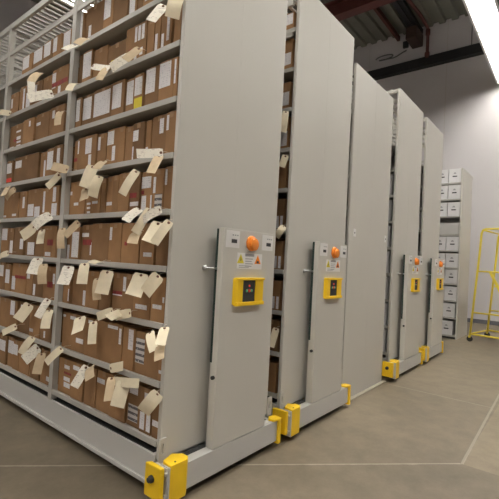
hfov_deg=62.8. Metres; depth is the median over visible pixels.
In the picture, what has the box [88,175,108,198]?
paper tag
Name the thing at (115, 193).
carton
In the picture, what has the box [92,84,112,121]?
carton
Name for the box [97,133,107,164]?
carton
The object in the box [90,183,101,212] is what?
carton
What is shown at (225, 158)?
shelving
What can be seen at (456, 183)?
shelf
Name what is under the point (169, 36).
carton
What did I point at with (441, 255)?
box
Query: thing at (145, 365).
carton
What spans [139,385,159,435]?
carton
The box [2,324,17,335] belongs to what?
paper tag
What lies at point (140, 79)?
carton
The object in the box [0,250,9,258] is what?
paper tag
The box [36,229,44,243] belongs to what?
paper tag
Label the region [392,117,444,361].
shelving
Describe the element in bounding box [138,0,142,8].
carton
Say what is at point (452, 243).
box
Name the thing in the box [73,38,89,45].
paper tag
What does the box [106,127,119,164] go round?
carton
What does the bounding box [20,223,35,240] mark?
paper tag
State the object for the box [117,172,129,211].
carton
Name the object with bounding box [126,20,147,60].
carton
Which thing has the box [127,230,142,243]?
paper tag
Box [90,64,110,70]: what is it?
paper tag
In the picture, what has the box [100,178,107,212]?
carton
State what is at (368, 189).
shelving
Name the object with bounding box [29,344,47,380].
carton
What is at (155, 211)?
paper tag
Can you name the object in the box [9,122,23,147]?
carton
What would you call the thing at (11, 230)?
carton
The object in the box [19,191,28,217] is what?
carton
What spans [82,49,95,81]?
carton
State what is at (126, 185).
paper tag
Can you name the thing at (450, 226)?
storage rack
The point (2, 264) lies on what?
carton
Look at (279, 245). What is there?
carton
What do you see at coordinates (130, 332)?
carton
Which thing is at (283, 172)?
carton
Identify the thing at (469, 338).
ladder
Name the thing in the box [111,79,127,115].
carton
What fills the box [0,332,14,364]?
carton
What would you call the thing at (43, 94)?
paper tag
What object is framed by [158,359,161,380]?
carton
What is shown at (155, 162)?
paper tag
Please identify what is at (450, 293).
box
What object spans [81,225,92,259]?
carton
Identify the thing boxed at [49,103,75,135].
carton
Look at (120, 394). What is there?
paper tag
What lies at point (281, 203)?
carton
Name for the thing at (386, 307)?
box
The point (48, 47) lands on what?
carton
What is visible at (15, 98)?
carton
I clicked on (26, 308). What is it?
paper tag
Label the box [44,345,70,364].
paper tag
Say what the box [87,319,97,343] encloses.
paper tag
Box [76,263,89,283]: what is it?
paper tag
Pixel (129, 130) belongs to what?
carton
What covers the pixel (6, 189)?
paper tag
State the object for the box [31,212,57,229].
paper tag
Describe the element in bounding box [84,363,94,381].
paper tag
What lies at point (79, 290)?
carton
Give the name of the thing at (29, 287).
carton
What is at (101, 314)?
paper tag
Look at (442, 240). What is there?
box
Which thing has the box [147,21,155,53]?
carton
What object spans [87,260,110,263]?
paper tag
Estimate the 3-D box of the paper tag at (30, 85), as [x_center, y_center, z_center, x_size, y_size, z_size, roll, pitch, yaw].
[-1.882,-1.388,3.529,0.089,0.213,0.113,3,-2,-15]
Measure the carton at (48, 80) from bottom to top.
0.240 m
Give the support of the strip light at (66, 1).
hanging from the ceiling
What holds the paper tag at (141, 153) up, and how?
hanging from the shelving at (225, 158)
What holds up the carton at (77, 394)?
on the shelving at (225, 158)
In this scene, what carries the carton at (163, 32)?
on the shelving at (225, 158)
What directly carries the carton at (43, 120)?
on the shelving at (225, 158)
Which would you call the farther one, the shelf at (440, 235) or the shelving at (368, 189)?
the shelf at (440, 235)
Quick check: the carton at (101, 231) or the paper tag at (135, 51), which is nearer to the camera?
the paper tag at (135, 51)
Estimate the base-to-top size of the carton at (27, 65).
0.203 m
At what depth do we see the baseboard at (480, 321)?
11.10 m
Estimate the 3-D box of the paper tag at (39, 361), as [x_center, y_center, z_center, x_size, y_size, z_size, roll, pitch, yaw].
[-1.610,0.869,3.154,0.070,0.162,0.112,3,-2,5]
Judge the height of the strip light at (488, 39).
2.235 m
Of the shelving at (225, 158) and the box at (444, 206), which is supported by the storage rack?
the box at (444, 206)
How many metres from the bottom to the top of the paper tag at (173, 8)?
0.167 m
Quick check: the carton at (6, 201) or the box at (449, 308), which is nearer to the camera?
the carton at (6, 201)
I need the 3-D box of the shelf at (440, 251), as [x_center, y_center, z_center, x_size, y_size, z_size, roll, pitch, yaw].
[3.630,0.036,9.444,2.370,0.026,0.980,2,-2,39]
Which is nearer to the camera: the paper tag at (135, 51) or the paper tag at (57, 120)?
the paper tag at (135, 51)
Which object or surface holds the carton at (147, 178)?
on the shelving at (225, 158)
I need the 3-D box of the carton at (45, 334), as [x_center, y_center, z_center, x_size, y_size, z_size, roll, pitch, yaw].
[-1.503,0.611,3.423,0.194,0.268,0.401,2,-2,39]
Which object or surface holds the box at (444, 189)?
on the storage rack
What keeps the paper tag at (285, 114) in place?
hanging from the shelving at (310, 387)
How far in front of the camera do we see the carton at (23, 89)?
3.80 m
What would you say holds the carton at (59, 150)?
on the shelving at (225, 158)
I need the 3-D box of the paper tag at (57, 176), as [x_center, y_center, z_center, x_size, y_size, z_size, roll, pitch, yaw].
[-1.504,-0.530,3.161,0.157,0.138,0.046,3,-2,-9]
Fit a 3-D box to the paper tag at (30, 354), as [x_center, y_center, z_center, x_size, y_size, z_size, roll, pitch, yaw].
[-1.706,0.817,3.222,0.164,0.165,0.067,3,-2,1]
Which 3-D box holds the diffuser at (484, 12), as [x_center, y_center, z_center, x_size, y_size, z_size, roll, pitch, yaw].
[4.152,-4.836,7.476,0.300,0.090,2.876,2,-2,39]
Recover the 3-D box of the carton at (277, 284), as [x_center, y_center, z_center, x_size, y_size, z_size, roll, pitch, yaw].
[0.299,0.389,3.527,0.185,0.248,0.401,2,-2,39]
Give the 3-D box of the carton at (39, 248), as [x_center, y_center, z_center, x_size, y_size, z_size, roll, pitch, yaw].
[-1.638,-0.053,3.595,0.175,0.268,0.401,2,-2,39]
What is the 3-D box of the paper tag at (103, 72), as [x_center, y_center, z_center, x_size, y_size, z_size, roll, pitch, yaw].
[-0.964,-1.181,2.770,0.056,0.138,0.159,2,-2,22]
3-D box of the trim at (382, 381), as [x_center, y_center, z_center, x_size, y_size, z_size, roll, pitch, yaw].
[1.280,1.552,4.494,0.041,0.008,1.100,2,-2,39]
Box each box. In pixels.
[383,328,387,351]
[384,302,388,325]
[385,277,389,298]
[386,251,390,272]
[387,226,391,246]
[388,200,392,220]
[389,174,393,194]
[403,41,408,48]
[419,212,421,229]
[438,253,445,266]
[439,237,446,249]
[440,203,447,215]
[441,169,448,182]
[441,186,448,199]
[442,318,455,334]
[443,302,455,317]
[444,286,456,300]
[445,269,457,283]
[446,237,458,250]
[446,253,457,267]
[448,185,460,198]
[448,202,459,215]
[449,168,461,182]
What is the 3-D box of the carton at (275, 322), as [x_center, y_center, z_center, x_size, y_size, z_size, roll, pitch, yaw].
[0.299,0.714,3.503,0.139,0.257,0.401,2,-2,39]
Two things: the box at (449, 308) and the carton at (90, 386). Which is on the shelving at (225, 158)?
the carton at (90, 386)
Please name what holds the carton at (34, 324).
on the shelving at (225, 158)
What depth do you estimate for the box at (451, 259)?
8.40 m
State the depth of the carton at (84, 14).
3.16 m
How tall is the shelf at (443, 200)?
0.026 m
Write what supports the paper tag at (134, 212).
hanging from the shelving at (225, 158)
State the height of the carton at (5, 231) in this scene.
0.260 m
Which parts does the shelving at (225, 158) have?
shelf, shelf, shelf, shelf, shelf, shelf, shelf, shelf, shelf, shelf, shelf, shelf, shelf, shelf, shelf, shelf, shelf, shelf, shelf, shelf, shelf, shelf, sensor knob, stay rod, panel, key plate, key plate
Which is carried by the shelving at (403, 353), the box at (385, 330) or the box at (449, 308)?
the box at (385, 330)
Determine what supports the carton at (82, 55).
on the shelving at (225, 158)
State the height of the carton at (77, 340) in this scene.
0.268 m
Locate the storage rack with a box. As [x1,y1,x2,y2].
[439,168,472,339]
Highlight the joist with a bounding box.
[392,0,422,48]
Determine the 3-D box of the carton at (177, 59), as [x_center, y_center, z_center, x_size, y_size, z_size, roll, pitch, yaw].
[-0.316,-1.003,2.585,0.032,0.267,0.401,2,-2,39]
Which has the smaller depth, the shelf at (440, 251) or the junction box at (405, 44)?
the shelf at (440, 251)
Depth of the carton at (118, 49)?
2.87 m
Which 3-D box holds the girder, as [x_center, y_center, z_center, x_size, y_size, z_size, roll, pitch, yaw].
[4.688,-6.457,9.331,21.000,0.440,0.300,2,-2,39]
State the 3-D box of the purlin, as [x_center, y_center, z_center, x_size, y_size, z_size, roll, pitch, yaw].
[-0.923,-7.206,5.922,0.080,0.142,18.200,2,-2,39]
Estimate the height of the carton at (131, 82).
0.248 m
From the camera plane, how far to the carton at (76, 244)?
3.03 m
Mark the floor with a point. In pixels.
(431, 431)
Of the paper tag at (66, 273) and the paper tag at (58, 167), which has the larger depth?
the paper tag at (58, 167)
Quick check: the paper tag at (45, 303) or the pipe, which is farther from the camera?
the pipe
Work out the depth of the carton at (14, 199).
3.77 m
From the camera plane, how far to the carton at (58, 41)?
3.40 m
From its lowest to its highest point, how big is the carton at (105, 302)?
0.268 m
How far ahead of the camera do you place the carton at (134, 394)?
2.52 m
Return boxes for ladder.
[466,228,498,341]
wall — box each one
[0,0,71,86]
[351,14,498,320]
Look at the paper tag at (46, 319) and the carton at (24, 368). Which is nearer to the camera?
the paper tag at (46, 319)
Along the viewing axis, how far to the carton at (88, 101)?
3.06 m
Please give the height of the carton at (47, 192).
0.254 m
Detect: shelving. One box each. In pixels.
[0,0,287,498]
[265,0,353,436]
[341,63,393,396]
[351,88,422,378]
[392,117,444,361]
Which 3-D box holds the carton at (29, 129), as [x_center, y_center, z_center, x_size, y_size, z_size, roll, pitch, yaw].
[-1.859,-1.040,3.821,0.219,0.248,0.401,2,-2,39]
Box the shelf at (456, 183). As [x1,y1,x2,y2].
[441,182,460,185]
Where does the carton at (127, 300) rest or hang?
on the shelving at (225, 158)
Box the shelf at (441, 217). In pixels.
[440,216,459,219]
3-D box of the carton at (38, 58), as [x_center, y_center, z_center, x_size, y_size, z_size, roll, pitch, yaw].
[-1.752,-1.674,3.785,0.196,0.203,0.401,2,-2,39]
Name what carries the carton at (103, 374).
on the shelving at (225, 158)
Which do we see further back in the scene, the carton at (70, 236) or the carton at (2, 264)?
the carton at (2, 264)
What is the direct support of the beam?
attached to the wall at (460, 98)
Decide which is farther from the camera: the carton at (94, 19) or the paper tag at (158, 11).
the carton at (94, 19)
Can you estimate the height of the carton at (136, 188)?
0.268 m
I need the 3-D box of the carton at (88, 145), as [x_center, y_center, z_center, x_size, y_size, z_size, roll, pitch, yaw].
[-1.084,-0.696,3.182,0.255,0.268,0.401,2,-2,39]
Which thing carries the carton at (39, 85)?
on the shelving at (225, 158)
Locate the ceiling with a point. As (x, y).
(367, 27)
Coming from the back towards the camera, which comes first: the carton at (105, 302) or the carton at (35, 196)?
the carton at (35, 196)
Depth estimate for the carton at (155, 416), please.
2.38 m
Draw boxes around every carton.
[0,228,9,253]
[0,262,43,289]
[0,296,22,326]
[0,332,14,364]
[3,198,7,218]
[5,264,12,290]
[6,160,14,183]
[7,192,19,217]
[7,336,20,366]
[8,228,14,254]
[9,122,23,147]
[9,299,31,330]
[10,91,19,113]
[11,263,70,293]
[12,338,25,370]
[13,227,25,254]
[14,152,40,181]
[18,301,40,334]
[18,341,36,375]
[19,86,25,109]
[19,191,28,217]
[22,52,33,73]
[22,117,36,143]
[25,86,32,107]
[25,228,35,255]
[26,265,33,295]
[27,188,44,216]
[29,303,53,338]
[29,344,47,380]
[32,265,78,297]
[33,46,43,67]
[33,79,43,103]
[34,226,44,256]
[35,110,49,139]
[39,306,75,342]
[40,152,47,176]
[40,348,68,384]
[42,188,51,213]
[42,266,101,299]
[43,39,53,62]
[43,75,52,89]
[43,226,67,258]
[46,148,54,175]
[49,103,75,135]
[50,185,70,215]
[52,63,78,94]
[53,33,63,56]
[53,144,74,174]
[58,355,80,395]
[61,311,96,353]
[62,272,73,303]
[63,28,71,50]
[66,234,71,258]
[69,181,85,214]
[70,227,82,259]
[70,360,90,402]
[72,269,125,306]
[73,140,78,170]
[75,97,83,126]
[77,134,99,169]
[78,54,83,82]
[80,12,86,37]
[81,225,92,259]
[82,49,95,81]
[82,93,93,124]
[83,364,102,407]
[84,316,107,358]
[85,0,104,37]
[85,196,90,213]
[85,271,145,309]
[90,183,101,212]
[91,223,109,261]
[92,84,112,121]
[93,44,110,77]
[96,319,137,363]
[96,368,117,414]
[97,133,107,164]
[99,272,140,309]
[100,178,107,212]
[103,0,113,28]
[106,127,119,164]
[106,176,113,211]
[108,39,125,69]
[108,223,122,262]
[108,373,129,422]
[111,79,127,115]
[111,175,119,211]
[112,272,166,310]
[113,0,129,22]
[117,126,126,161]
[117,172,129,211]
[121,223,140,263]
[122,273,166,316]
[122,325,154,371]
[124,126,133,160]
[125,78,134,111]
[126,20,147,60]
[126,381,148,429]
[129,0,137,13]
[129,171,142,210]
[132,121,146,159]
[132,275,166,319]
[133,73,145,108]
[134,328,158,379]
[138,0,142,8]
[139,223,156,264]
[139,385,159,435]
[140,172,153,209]
[143,0,152,5]
[144,64,159,105]
[145,120,152,148]
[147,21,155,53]
[150,276,166,322]
[151,114,166,153]
[151,389,159,438]
[152,168,165,208]
[154,16,161,50]
[155,222,168,265]
[158,58,174,100]
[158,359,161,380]
[160,13,166,47]
[163,166,172,208]
[165,17,174,45]
[165,110,176,152]
[173,4,182,41]
[173,56,179,95]
[268,356,278,392]
[270,317,280,351]
[272,280,282,310]
[274,241,284,269]
[276,199,286,228]
[278,160,288,188]
[280,116,291,148]
[282,82,292,108]
[284,39,294,68]
[286,11,296,29]
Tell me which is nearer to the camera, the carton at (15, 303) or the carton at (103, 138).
the carton at (103, 138)
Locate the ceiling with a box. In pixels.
[31,0,498,49]
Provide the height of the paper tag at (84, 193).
0.125 m
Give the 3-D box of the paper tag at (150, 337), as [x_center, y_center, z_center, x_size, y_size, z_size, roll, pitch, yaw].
[-0.554,0.515,2.317,0.067,0.107,0.182,4,-2,-16]
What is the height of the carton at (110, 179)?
0.268 m
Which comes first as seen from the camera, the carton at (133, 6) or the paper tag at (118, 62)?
the paper tag at (118, 62)
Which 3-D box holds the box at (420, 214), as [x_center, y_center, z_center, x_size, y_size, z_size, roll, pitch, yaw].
[2.595,-0.416,6.385,0.231,0.285,0.408,2,-2,39]
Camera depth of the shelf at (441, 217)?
8.56 m
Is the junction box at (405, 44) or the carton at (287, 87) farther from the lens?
the junction box at (405, 44)
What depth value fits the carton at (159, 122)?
2.52 m
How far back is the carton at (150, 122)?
2.58 m
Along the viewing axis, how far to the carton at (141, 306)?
2.51 m
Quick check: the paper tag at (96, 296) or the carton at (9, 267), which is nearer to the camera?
the paper tag at (96, 296)
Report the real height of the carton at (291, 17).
0.171 m
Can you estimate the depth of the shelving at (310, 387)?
3.51 m
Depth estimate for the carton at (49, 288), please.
3.28 m
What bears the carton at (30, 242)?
on the shelving at (225, 158)
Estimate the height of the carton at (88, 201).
0.260 m
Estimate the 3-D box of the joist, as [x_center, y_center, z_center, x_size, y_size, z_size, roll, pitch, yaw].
[-0.466,-6.991,5.541,0.320,0.540,18.200,2,-2,39]
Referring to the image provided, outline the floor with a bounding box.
[0,322,498,498]
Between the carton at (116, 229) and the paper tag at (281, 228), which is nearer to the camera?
the carton at (116, 229)
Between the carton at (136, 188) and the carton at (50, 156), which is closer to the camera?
the carton at (136, 188)
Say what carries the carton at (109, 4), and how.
on the shelving at (225, 158)
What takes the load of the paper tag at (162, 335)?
hanging from the shelving at (225, 158)
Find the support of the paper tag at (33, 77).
hanging from the shelving at (225, 158)
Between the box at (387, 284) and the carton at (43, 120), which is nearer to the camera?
the carton at (43, 120)
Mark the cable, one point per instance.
(391, 57)
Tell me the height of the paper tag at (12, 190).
0.126 m
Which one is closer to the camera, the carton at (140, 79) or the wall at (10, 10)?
the carton at (140, 79)
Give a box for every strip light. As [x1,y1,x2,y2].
[63,0,94,12]
[462,0,498,32]
[476,27,498,83]
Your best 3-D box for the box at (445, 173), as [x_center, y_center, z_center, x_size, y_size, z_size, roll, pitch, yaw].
[4.182,-1.521,8.757,0.231,0.285,0.408,2,-2,39]
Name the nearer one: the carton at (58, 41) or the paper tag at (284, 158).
the paper tag at (284, 158)
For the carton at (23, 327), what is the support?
on the shelving at (225, 158)
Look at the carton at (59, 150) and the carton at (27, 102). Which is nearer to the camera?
the carton at (59, 150)
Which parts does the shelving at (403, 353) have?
rail, shelf, panel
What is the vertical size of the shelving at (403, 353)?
3.655 m
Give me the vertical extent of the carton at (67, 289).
0.260 m
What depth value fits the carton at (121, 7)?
2.85 m
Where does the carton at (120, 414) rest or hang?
on the shelving at (225, 158)
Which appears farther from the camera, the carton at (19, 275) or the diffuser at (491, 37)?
the diffuser at (491, 37)
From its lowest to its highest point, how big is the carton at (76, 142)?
0.260 m
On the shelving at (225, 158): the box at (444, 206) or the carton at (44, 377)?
the carton at (44, 377)
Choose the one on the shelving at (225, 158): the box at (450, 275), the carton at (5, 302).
the carton at (5, 302)
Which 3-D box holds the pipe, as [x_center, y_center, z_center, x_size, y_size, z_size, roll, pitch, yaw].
[4.758,-6.298,11.615,0.137,1.024,1.875,2,-2,42]
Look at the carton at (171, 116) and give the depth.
2.43 m
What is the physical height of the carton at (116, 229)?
0.274 m
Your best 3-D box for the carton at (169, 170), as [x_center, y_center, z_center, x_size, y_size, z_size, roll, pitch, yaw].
[-0.357,-0.348,2.585,0.073,0.274,0.401,2,-2,39]
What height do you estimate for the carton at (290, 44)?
0.272 m
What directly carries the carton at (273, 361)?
on the shelving at (310, 387)
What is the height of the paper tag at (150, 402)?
0.160 m
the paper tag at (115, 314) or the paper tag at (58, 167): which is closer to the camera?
the paper tag at (115, 314)
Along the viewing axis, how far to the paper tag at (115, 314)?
2.45 m
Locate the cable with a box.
[376,50,406,60]
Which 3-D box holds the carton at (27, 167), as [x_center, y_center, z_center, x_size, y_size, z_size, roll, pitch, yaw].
[-1.894,-0.713,3.842,0.490,0.254,0.401,2,-2,39]
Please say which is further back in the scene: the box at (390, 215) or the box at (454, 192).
the box at (454, 192)
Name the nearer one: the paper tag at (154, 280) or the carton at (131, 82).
the paper tag at (154, 280)
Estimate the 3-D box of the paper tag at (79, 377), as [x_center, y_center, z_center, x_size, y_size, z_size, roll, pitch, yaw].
[-1.116,0.849,2.746,0.150,0.156,0.046,5,-2,-44]
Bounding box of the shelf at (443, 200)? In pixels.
[441,199,459,202]
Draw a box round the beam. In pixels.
[352,43,483,84]
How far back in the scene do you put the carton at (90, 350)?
2.86 m
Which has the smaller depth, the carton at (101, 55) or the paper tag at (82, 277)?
the paper tag at (82, 277)
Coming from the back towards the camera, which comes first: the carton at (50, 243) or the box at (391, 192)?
the box at (391, 192)
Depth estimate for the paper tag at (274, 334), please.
3.25 m
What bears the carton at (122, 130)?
on the shelving at (225, 158)
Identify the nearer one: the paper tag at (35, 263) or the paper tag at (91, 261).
the paper tag at (91, 261)
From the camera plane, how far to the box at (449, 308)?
8.38 m
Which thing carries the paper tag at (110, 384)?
hanging from the shelving at (225, 158)
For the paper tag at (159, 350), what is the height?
0.079 m
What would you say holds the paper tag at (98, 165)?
hanging from the shelving at (225, 158)
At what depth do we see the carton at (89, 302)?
2.89 m
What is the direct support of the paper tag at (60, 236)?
hanging from the shelving at (225, 158)
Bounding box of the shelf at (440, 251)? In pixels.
[439,250,457,252]
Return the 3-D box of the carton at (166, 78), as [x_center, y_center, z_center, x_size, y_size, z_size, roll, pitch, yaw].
[-0.384,-1.008,2.648,0.137,0.274,0.401,2,-2,39]
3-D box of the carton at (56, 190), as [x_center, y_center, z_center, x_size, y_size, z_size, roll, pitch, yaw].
[-1.444,-0.374,3.446,0.127,0.262,0.401,2,-2,39]
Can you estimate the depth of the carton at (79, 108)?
3.13 m
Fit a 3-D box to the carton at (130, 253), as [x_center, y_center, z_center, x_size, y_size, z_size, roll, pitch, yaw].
[-0.640,-0.025,2.775,0.186,0.271,0.402,2,-2,39]
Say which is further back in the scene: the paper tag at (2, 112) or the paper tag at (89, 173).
the paper tag at (2, 112)
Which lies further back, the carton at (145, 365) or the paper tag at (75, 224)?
the paper tag at (75, 224)
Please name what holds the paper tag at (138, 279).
hanging from the shelving at (225, 158)
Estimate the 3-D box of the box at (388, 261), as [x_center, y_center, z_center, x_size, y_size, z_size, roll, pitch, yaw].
[1.805,0.175,5.423,0.231,0.285,0.408,2,-2,39]
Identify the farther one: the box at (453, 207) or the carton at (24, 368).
the box at (453, 207)
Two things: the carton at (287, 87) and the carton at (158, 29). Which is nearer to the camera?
the carton at (158, 29)
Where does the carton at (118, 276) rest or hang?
on the shelving at (225, 158)
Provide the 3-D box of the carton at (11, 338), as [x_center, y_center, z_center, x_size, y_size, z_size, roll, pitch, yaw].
[-2.013,0.929,3.821,0.131,0.262,0.401,2,-2,39]
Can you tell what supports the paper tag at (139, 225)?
hanging from the shelving at (225, 158)
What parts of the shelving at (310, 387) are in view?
shelf, shelf, shelf, shelf, shelf, shelf, shelf, shelf, shelf, key plate, key plate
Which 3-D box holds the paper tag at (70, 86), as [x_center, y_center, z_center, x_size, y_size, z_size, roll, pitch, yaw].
[-1.291,-1.194,3.019,0.056,0.116,0.176,3,-2,2]
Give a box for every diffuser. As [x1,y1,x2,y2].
[472,0,497,26]
[484,28,498,70]
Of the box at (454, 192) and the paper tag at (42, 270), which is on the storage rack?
the box at (454, 192)
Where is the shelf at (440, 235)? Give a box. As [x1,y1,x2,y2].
[439,234,458,236]
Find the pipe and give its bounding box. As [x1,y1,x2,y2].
[406,0,429,57]
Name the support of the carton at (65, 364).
on the shelving at (225, 158)
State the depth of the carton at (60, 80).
3.36 m
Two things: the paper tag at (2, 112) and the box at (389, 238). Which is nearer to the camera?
the paper tag at (2, 112)
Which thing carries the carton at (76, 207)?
on the shelving at (225, 158)
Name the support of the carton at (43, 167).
on the shelving at (225, 158)
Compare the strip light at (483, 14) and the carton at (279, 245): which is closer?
the carton at (279, 245)
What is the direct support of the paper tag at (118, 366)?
hanging from the shelving at (225, 158)
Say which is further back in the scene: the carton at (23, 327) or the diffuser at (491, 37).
the diffuser at (491, 37)
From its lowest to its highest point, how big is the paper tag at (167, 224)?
0.158 m
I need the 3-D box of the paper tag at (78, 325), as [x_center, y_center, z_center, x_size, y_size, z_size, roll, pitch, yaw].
[-1.162,0.513,2.788,0.095,0.117,0.166,3,-2,-7]
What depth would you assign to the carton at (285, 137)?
3.37 m
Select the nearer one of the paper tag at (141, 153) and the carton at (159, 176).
the paper tag at (141, 153)
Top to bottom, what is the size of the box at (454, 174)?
0.285 m
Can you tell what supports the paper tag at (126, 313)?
hanging from the shelving at (225, 158)
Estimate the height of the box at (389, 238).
0.285 m
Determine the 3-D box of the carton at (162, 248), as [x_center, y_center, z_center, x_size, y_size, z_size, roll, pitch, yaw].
[-0.390,-0.018,2.593,0.125,0.274,0.401,2,-2,39]
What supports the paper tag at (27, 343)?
hanging from the shelving at (225, 158)
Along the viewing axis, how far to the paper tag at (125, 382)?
2.42 m
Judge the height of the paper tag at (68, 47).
0.112 m
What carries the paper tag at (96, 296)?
hanging from the shelving at (225, 158)
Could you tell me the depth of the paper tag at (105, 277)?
2.64 m
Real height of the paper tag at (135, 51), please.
0.140 m
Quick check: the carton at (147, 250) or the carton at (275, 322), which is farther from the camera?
the carton at (275, 322)
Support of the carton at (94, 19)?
on the shelving at (225, 158)
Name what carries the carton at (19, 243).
on the shelving at (225, 158)
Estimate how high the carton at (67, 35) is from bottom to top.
0.212 m
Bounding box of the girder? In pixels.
[323,0,397,20]
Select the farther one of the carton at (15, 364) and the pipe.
the pipe
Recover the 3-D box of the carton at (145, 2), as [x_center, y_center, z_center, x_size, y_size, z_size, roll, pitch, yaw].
[-0.527,-1.669,2.815,0.125,0.268,0.401,2,-2,39]
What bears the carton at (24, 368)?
on the shelving at (225, 158)
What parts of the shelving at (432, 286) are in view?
panel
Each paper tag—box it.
[0,109,11,115]
[0,186,14,196]
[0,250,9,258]
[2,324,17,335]
[4,187,16,200]
[13,302,35,322]
[18,334,39,354]
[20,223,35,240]
[21,344,40,363]
[26,258,42,274]
[27,72,46,81]
[27,81,34,98]
[27,90,55,102]
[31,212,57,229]
[32,350,49,373]
[34,297,53,318]
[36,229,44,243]
[37,264,47,283]
[40,308,52,328]
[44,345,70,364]
[45,172,60,188]
[50,162,75,172]
[54,111,63,125]
[56,266,73,284]
[57,228,65,248]
[61,44,77,49]
[63,220,80,237]
[65,83,79,90]
[70,363,89,388]
[71,315,85,334]
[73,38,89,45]
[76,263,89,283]
[79,164,97,188]
[79,188,88,201]
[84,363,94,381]
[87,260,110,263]
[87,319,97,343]
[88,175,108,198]
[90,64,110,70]
[92,160,110,169]
[92,278,100,299]
[95,67,110,79]
[95,269,113,294]
[96,308,114,320]
[104,374,118,400]
[105,309,122,320]
[109,53,134,71]
[109,361,122,372]
[110,380,128,408]
[114,377,139,388]
[116,309,133,320]
[119,169,144,196]
[121,47,142,61]
[122,207,149,222]
[125,271,147,297]
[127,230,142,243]
[131,208,151,234]
[136,148,168,157]
[137,389,162,415]
[141,271,162,297]
[142,221,161,244]
[143,206,167,224]
[146,3,165,22]
[146,154,163,173]
[146,329,157,352]
[150,219,172,245]
[154,344,165,361]
[155,324,168,345]
[165,0,183,19]
[270,326,279,347]
[276,225,285,238]
[279,154,288,167]
[281,110,288,132]
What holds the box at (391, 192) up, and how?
on the shelving at (403, 353)
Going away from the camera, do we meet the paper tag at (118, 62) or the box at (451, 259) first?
the paper tag at (118, 62)
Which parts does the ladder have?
rail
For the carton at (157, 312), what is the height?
0.274 m
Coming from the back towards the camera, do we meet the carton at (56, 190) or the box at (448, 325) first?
the box at (448, 325)
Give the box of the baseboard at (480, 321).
[467,318,498,325]
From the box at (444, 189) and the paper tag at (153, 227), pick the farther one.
the box at (444, 189)
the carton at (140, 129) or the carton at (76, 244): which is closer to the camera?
the carton at (140, 129)
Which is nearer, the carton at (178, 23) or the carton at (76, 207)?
the carton at (178, 23)
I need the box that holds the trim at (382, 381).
[350,380,385,400]
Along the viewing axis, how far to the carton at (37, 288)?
3.43 m
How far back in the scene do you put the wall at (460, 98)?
11.69 m
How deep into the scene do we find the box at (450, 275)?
8.39 m
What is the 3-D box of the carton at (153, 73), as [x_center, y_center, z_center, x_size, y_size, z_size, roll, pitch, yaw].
[-0.494,-1.011,2.744,0.136,0.274,0.401,2,-2,39]
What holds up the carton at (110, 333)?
on the shelving at (225, 158)
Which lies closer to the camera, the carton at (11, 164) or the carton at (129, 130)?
the carton at (129, 130)
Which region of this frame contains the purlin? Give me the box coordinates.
[373,7,399,41]
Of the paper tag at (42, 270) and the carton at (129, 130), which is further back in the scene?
the paper tag at (42, 270)

